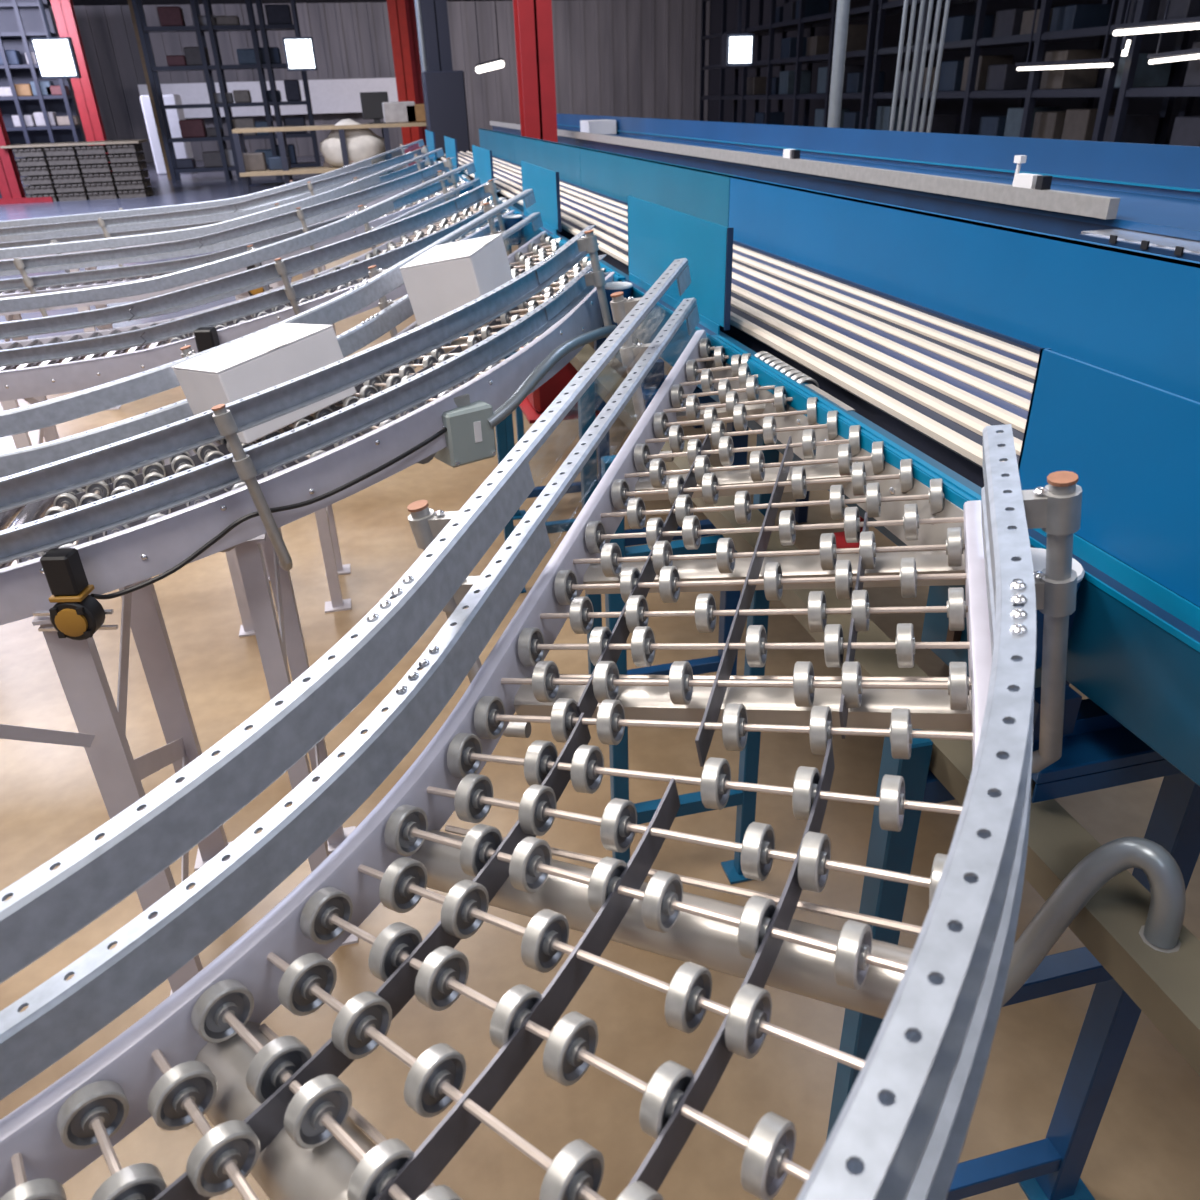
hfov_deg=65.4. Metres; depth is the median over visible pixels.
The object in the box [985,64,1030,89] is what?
carton
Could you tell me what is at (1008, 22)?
carton
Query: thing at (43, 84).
carton
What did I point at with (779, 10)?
carton
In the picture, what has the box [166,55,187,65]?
carton
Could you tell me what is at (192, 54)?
carton
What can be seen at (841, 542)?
motor housing
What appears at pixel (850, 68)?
carton
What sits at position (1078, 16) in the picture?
carton
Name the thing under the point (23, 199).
kerb
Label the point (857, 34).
carton
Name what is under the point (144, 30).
shelving
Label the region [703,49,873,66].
shelf
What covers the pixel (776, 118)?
carton
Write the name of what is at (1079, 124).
carton
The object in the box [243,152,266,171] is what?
box
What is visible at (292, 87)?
carton
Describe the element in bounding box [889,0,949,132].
pipes
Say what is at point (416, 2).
drain pipe
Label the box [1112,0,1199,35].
lamp
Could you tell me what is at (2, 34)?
shelf
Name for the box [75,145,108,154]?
pallet
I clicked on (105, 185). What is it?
pallet
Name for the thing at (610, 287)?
motor housing
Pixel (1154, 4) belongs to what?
carton
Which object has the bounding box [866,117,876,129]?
carton
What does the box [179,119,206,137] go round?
carton
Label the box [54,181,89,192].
pallet
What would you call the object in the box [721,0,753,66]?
lamp
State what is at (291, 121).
carton
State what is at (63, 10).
steel column
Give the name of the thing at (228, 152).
carton
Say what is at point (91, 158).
pallet
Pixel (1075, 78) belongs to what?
carton
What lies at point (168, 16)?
carton
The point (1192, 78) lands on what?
carton
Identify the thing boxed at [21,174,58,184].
pallet
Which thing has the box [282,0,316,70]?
lamp
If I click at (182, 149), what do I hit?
tall cabinet
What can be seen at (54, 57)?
diffuser
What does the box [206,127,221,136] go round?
carton
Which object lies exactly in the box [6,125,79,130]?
shelf
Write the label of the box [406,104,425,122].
box
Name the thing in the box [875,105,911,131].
carton
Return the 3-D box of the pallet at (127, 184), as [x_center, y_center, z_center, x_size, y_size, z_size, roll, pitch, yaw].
[-11.631,-10.376,23.324,0.620,0.165,1.100,-8,29,-11]
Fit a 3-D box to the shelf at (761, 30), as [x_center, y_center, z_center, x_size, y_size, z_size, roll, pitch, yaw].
[4.005,-11.995,19.451,0.900,0.020,8.600,-8,29,-11]
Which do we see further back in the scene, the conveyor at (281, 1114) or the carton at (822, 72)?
the carton at (822, 72)
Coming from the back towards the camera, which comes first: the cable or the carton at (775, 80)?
the carton at (775, 80)
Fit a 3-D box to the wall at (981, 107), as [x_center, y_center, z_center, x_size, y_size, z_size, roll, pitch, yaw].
[11.023,-11.790,19.523,0.300,5.400,51.000,-8,29,-11]
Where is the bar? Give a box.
[0,724,94,746]
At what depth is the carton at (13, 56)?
30.41 m
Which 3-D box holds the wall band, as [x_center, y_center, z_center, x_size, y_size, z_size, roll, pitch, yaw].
[-12.954,-20.095,37.437,10.079,1.200,0.300,-8,29,-11]
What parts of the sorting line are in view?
guard plate, guard plate, guard plate, guard panel, trestle leg, foot plate, guard plate, guard panel, trestle leg, trestle leg, guard panel, guard plate, trestle leg, slider rail, slider rail, slider rail, slider rail, slider rail, slider rail, frame, frame, slider rail, trestle leg, guard panel, foot plate, guard plate, trestle leg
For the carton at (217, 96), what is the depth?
26.84 m
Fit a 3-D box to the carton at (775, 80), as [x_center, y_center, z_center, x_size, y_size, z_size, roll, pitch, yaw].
[3.961,-11.148,20.262,0.520,0.323,0.440,-8,29,-11]
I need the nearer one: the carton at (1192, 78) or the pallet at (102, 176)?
the carton at (1192, 78)
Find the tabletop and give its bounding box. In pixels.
[232,122,426,132]
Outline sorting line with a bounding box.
[425,128,1199,1199]
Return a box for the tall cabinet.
[140,94,192,174]
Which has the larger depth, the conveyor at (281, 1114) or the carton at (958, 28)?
the carton at (958, 28)
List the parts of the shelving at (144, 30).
shelf, shelf, shelf, shelf, shelf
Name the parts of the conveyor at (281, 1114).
guard rail, guard rail, tie rod, frame rail, guard post, guard rail, guard rail, guard rail, guard rail, guard post, tie rod, tie rod, plate, guard rail, guard rail, frame rail, guard rail, guard rail, guard post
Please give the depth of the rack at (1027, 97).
12.56 m
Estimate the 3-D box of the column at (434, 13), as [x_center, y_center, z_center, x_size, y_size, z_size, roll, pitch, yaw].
[-2.823,-9.591,16.272,0.756,5.400,0.576,-8,29,-11]
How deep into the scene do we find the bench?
17.05 m
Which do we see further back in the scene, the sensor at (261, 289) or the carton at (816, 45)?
the carton at (816, 45)
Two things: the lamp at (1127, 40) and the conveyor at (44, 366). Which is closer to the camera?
the conveyor at (44, 366)
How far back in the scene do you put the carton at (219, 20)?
26.03 m
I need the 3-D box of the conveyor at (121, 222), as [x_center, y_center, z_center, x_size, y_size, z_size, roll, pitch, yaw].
[-3.362,-2.169,6.848,1.813,1.346,0.728,-8,29,-11]
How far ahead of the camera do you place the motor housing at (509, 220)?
4.23 m
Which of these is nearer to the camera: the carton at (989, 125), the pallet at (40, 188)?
the carton at (989, 125)
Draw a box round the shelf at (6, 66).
[0,64,37,69]
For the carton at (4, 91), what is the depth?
30.76 m
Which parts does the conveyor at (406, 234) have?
leg, foot plate, guard post, guard rail, leg, guard rail, guard post, guard rail, guard rail, leg, frame rail, leg, foot plate, foot plate, frame rail, guard post, guard rail, guard rail, guard rail, guard rail, guard post, splice plate, splice plate, guard rail, guard rail, guard post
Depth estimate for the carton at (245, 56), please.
26.52 m
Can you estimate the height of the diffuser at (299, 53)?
0.620 m
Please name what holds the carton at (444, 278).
on the conveyor at (138, 495)
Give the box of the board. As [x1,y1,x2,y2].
[0,139,146,147]
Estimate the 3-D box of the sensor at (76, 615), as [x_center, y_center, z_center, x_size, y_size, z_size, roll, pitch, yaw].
[-0.987,-0.008,1.707,0.148,0.170,0.061,-1,28,1]
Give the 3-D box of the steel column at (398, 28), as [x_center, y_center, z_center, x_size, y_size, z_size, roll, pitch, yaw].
[-4.334,-11.827,20.494,0.648,5.400,0.480,-8,29,-11]
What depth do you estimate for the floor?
2.65 m
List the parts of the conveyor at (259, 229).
leg, guard rail, guard rail, leg, guard post, guard rail, guard rail, frame rail, guard rail, guard rail, guard rail, guard post, splice plate, splice plate, guard rail, guard rail, guard post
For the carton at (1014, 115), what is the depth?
13.01 m
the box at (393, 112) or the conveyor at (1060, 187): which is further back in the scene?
the box at (393, 112)
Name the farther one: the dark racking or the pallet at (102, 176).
the dark racking
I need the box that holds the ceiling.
[47,0,512,5]
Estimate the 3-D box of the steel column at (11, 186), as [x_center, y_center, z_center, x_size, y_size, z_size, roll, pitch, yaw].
[-14.268,-12.022,21.439,0.756,5.400,0.560,-8,29,-11]
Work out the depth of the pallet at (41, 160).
22.22 m
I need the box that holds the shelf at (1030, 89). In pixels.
[875,86,1168,93]
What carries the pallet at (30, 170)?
on the pallet at (34, 179)
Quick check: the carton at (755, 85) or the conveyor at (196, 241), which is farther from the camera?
the carton at (755, 85)
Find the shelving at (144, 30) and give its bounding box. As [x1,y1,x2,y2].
[131,0,321,182]
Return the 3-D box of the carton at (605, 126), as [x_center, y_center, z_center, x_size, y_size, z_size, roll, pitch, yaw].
[-0.017,-4.355,8.611,0.260,0.115,0.350,-8,29,-11]
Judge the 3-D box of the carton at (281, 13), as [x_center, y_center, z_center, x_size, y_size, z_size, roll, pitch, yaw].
[-9.086,-16.546,26.461,0.658,0.486,0.500,-8,29,-11]
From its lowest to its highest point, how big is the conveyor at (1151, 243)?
1.590 m
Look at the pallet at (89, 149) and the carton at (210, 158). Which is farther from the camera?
the carton at (210, 158)
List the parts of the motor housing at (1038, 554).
lid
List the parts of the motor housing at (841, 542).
flat leg, upright leg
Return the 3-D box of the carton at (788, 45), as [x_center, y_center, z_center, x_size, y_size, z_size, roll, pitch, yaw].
[4.089,-11.457,19.410,0.520,0.370,0.440,-8,29,-11]
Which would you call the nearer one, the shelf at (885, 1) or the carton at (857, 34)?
the shelf at (885, 1)
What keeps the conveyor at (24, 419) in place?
on the floor
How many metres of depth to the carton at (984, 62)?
13.63 m
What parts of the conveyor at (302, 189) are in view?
leg, guard rail, guard rail, guard rail, frame rail, guard rail, guard rail, guard rail, splice plate, splice plate, guard rail, guard rail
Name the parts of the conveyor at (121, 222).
frame rail, leg, leg, guard post, foot plate, guard rail, guard rail, guard rail, guard rail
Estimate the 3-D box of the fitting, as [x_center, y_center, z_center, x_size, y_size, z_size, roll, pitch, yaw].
[0.545,0.342,0.916,0.042,0.030,0.040,-8,29,-11]
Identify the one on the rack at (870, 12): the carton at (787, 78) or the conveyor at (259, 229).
the carton at (787, 78)
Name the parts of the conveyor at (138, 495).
leg, leg, guard post, guard rail, foot plate, guard rail, guard post, leg, guard rail, guard rail, leg, frame rail, frame rail, foot plate, foot plate, guard post, guard rail, guard rail, guard rail, guard post, guard rail, splice plate, splice plate, guard rail, guard rail, guard post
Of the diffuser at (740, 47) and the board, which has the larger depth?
the board
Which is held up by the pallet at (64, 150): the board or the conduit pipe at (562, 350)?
the board
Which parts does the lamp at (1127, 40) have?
drop rod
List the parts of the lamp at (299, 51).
drop rod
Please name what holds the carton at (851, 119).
on the rack at (870, 12)
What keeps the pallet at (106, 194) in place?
on the floor
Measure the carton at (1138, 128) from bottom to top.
0.352 m
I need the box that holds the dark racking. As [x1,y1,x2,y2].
[0,0,84,175]
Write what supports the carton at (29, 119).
on the dark racking
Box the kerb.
[0,197,52,204]
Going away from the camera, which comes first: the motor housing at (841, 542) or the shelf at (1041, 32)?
the motor housing at (841, 542)
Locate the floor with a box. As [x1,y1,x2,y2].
[0,149,1199,1199]
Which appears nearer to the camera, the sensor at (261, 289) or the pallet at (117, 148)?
the sensor at (261, 289)
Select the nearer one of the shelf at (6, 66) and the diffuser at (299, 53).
the diffuser at (299, 53)
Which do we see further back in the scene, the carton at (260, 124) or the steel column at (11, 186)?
the carton at (260, 124)
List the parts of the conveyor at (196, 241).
leg, guard post, leg, guard rail, guard rail, guard rail, frame rail, guard rail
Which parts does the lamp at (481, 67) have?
drop rod, drop rod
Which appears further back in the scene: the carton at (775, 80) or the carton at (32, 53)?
the carton at (32, 53)
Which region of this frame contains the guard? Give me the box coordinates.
[421,70,470,153]
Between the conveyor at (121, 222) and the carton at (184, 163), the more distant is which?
the carton at (184, 163)
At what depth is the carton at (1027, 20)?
12.49 m
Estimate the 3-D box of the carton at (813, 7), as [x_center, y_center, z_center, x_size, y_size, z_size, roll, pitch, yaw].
[4.219,-11.731,18.578,0.520,0.336,0.440,-8,29,-11]
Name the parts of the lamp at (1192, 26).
drop rod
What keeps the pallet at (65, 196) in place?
on the floor
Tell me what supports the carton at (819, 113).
on the rack at (870, 12)
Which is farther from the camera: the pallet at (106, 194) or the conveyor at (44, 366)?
the pallet at (106, 194)
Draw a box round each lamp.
[30,0,81,78]
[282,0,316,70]
[475,0,504,73]
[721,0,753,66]
[1015,0,1116,70]
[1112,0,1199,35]
[1120,0,1137,55]
[1147,0,1199,63]
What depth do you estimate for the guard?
16.11 m
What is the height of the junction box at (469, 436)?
0.147 m
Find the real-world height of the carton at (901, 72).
0.303 m
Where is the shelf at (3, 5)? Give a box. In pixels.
[0,2,48,8]
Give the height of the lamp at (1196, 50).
3.336 m
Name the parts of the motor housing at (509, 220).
lid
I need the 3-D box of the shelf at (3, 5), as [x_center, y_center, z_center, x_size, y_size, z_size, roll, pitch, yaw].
[-19.772,-18.959,29.853,3.745,0.100,0.900,-8,29,-11]
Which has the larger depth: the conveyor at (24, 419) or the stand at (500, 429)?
the stand at (500, 429)
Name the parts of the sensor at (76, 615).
mounting arm, mounting arm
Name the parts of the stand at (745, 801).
leg, foot plate, leg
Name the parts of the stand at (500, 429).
leg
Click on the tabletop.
(384, 127)
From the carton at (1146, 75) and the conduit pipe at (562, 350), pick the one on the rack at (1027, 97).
the carton at (1146, 75)
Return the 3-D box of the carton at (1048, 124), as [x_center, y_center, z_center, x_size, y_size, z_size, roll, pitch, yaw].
[6.189,-6.359,12.583,0.520,0.384,0.440,-8,29,-11]
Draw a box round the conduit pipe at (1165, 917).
[1001,837,1185,1006]
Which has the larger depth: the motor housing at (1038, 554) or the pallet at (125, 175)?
the pallet at (125, 175)
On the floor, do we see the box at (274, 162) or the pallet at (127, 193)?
the pallet at (127, 193)
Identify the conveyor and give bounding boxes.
[0,189,617,994]
[0,195,253,410]
[0,223,228,448]
[0,258,1081,1199]
[0,274,184,401]
[0,403,62,624]
[140,162,514,636]
[207,148,467,300]
[240,139,442,334]
[490,113,1199,522]
[1066,229,1199,685]
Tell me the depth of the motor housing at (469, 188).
5.81 m
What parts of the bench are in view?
leg, leg, leg, leg, leg, leg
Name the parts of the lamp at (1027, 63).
drop rod, drop rod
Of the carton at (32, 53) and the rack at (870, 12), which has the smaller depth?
the rack at (870, 12)
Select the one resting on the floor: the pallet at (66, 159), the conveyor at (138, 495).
the conveyor at (138, 495)
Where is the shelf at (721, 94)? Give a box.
[703,92,878,96]
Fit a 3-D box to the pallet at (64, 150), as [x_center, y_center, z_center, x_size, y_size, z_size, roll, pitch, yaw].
[-12.976,-10.893,22.677,0.620,0.165,1.100,-8,29,-11]
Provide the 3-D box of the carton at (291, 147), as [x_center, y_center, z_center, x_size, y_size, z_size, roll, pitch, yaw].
[-9.436,-13.374,28.052,0.586,0.514,0.500,-8,29,-11]
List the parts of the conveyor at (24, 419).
frame rail, guard rail, guard rail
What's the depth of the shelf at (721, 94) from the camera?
18.96 m
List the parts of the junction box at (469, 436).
label plate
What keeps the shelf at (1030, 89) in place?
attached to the rack at (1027, 97)
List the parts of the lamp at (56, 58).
drop rod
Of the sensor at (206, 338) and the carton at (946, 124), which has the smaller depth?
the sensor at (206, 338)
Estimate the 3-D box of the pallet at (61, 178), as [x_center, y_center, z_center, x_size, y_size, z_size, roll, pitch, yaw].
[-12.959,-10.366,22.962,0.620,0.165,1.100,-8,29,-11]
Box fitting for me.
[1139,925,1180,952]
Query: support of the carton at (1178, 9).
on the rack at (1126, 91)
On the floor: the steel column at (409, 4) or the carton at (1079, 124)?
the steel column at (409, 4)
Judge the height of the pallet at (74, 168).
0.165 m
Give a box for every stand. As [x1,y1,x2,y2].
[487,324,575,592]
[509,245,523,440]
[601,434,778,883]
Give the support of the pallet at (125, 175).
on the pallet at (127, 184)
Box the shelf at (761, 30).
[705,4,919,35]
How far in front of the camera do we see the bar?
1.80 m
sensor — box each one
[32,548,118,639]
[194,327,219,352]
[238,263,272,297]
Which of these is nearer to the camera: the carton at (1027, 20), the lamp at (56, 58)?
the carton at (1027, 20)
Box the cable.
[90,427,446,599]
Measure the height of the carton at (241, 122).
0.445 m
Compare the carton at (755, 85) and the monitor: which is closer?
the monitor
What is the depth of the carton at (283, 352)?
2.11 m
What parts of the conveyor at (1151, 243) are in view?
frame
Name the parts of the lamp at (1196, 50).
drop rod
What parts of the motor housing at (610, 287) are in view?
lid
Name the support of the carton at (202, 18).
on the shelving at (144, 30)
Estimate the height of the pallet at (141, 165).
0.165 m
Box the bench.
[232,122,426,194]
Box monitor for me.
[360,92,388,123]
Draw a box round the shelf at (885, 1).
[884,0,945,3]
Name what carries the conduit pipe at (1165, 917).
attached to the sorting line
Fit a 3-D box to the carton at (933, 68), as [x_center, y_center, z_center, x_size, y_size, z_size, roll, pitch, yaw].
[5.434,-8.324,14.943,0.520,0.335,0.440,-8,29,-11]
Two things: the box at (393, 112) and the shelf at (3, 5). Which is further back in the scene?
the shelf at (3, 5)
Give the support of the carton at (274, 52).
on the shelving at (144, 30)
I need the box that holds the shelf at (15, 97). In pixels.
[0,95,71,100]
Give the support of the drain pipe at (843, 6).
on the floor
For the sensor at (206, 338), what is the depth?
3.30 m
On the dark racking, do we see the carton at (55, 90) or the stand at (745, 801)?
the carton at (55, 90)
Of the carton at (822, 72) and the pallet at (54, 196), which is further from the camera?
the pallet at (54, 196)
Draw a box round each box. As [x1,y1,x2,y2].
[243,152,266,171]
[268,156,290,170]
[382,101,415,123]
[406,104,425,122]
[434,394,495,467]
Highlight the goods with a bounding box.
[320,119,385,167]
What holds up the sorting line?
on the floor
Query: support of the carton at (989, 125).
on the rack at (1027, 97)
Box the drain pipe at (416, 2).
[414,0,426,71]
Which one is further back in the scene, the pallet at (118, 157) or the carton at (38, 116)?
the carton at (38, 116)
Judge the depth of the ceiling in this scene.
35.38 m
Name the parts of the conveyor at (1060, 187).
leg, rail, frame, guard panel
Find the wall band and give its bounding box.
[138,78,397,117]
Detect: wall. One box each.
[49,0,710,162]
[708,0,1199,144]
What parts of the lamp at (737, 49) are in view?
drop rod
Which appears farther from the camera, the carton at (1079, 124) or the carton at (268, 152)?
the carton at (268, 152)
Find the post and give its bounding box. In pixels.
[128,0,171,179]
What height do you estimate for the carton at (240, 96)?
0.320 m
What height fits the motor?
0.247 m
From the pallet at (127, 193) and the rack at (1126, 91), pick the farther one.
the pallet at (127, 193)
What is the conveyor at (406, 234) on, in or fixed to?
on the floor
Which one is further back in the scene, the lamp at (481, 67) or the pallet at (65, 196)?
the lamp at (481, 67)
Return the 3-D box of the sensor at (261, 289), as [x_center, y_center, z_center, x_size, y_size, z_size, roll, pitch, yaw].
[-1.829,-1.690,4.894,0.190,0.218,0.078,-1,28,1]
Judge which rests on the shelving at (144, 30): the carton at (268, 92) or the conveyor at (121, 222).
the carton at (268, 92)
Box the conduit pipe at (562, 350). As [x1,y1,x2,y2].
[487,325,616,428]
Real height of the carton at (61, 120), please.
0.280 m
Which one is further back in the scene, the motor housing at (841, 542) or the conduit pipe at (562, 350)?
the conduit pipe at (562, 350)
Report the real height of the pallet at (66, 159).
0.165 m
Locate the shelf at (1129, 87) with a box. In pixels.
[1128,86,1199,89]
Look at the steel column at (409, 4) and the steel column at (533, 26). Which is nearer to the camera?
the steel column at (533, 26)
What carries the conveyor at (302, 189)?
on the floor
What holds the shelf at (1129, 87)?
attached to the rack at (1126, 91)
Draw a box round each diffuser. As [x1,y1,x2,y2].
[33,39,75,75]
[285,39,314,68]
[729,36,751,62]
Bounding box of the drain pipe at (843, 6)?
[827,0,849,127]
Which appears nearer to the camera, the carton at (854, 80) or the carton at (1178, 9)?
the carton at (1178, 9)
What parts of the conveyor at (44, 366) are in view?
guard rail, guard rail, frame rail, guard rail, guard rail, frame rail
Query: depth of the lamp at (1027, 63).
11.39 m
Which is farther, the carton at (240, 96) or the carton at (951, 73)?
the carton at (240, 96)
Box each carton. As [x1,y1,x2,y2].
[0,50,22,64]
[0,87,12,96]
[12,115,35,126]
[14,84,33,95]
[25,52,36,63]
[30,81,53,95]
[33,112,58,126]
[46,86,69,94]
[56,116,79,125]
[157,6,185,25]
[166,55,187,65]
[172,323,355,443]
[175,158,195,168]
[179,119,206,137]
[183,47,210,65]
[192,15,215,25]
[202,151,227,167]
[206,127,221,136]
[213,93,233,103]
[214,16,239,24]
[224,149,246,166]
[232,118,256,135]
[233,90,251,102]
[236,49,261,64]
[255,121,273,134]
[255,149,271,164]
[259,47,281,63]
[265,4,292,24]
[266,90,281,101]
[275,144,296,163]
[283,117,306,133]
[284,80,301,100]
[399,233,512,325]
[580,119,616,134]
[747,76,774,94]
[755,112,784,124]
[772,77,779,93]
[775,6,783,22]
[779,70,810,93]
[781,37,806,57]
[795,0,829,18]
[806,36,829,55]
[814,108,849,127]
[817,67,826,93]
[842,65,863,92]
[843,111,876,128]
[846,25,867,51]
[846,72,884,92]
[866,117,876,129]
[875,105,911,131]
[898,71,915,91]
[917,115,956,133]
[922,67,940,91]
[938,61,963,90]
[944,15,993,41]
[961,55,1012,90]
[978,116,1006,135]
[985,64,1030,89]
[993,8,1039,36]
[1004,107,1059,137]
[1020,8,1052,34]
[1031,111,1065,138]
[1040,49,1101,88]
[1050,4,1110,31]
[1061,108,1115,140]
[1103,114,1159,143]
[1114,53,1173,87]
[1127,0,1160,22]
[1156,0,1199,20]
[1169,116,1199,146]
[1183,42,1199,86]
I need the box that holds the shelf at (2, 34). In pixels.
[0,32,55,37]
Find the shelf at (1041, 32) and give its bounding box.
[880,25,1127,49]
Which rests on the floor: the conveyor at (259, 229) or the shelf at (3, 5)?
the conveyor at (259, 229)
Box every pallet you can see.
[13,147,50,156]
[15,156,53,166]
[18,165,56,175]
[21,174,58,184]
[23,183,60,193]
[26,191,62,201]
[44,146,79,155]
[47,155,82,164]
[49,164,85,174]
[52,173,87,183]
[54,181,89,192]
[57,190,90,200]
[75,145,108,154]
[78,153,114,163]
[80,162,113,172]
[82,171,115,181]
[85,180,117,190]
[87,189,119,199]
[106,143,142,153]
[108,152,144,162]
[111,161,146,171]
[113,170,148,180]
[115,178,150,189]
[117,187,152,198]
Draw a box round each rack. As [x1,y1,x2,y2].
[699,0,919,128]
[867,0,1190,144]
[1109,0,1199,141]
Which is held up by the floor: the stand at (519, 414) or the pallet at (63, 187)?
the stand at (519, 414)
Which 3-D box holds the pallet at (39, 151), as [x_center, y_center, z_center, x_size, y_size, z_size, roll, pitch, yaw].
[-13.637,-10.800,22.543,0.620,0.165,1.100,-8,29,-11]
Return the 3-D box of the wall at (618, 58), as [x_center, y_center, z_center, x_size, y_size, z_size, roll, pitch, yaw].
[-15.603,-20.583,37.340,70.000,5.400,0.360,-8,29,-11]
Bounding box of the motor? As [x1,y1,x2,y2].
[519,347,599,423]
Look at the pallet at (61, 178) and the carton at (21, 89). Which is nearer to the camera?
the pallet at (61, 178)
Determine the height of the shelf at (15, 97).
0.100 m
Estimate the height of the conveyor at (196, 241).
1.346 m
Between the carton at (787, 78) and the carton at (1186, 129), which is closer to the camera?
the carton at (1186, 129)
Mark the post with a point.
(129, 1)
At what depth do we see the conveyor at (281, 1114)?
0.80 m
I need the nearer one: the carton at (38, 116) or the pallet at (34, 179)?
the pallet at (34, 179)
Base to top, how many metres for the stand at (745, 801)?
1.300 m
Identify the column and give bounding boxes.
[0,110,25,198]
[50,0,109,162]
[387,0,421,165]
[405,0,426,160]
[420,0,452,70]
[513,0,557,299]
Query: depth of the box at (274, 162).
17.18 m
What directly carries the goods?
on the bench
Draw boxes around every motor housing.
[459,184,472,194]
[503,215,523,244]
[604,282,632,325]
[834,516,863,548]
[1031,548,1084,668]
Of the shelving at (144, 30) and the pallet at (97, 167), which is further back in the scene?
the shelving at (144, 30)

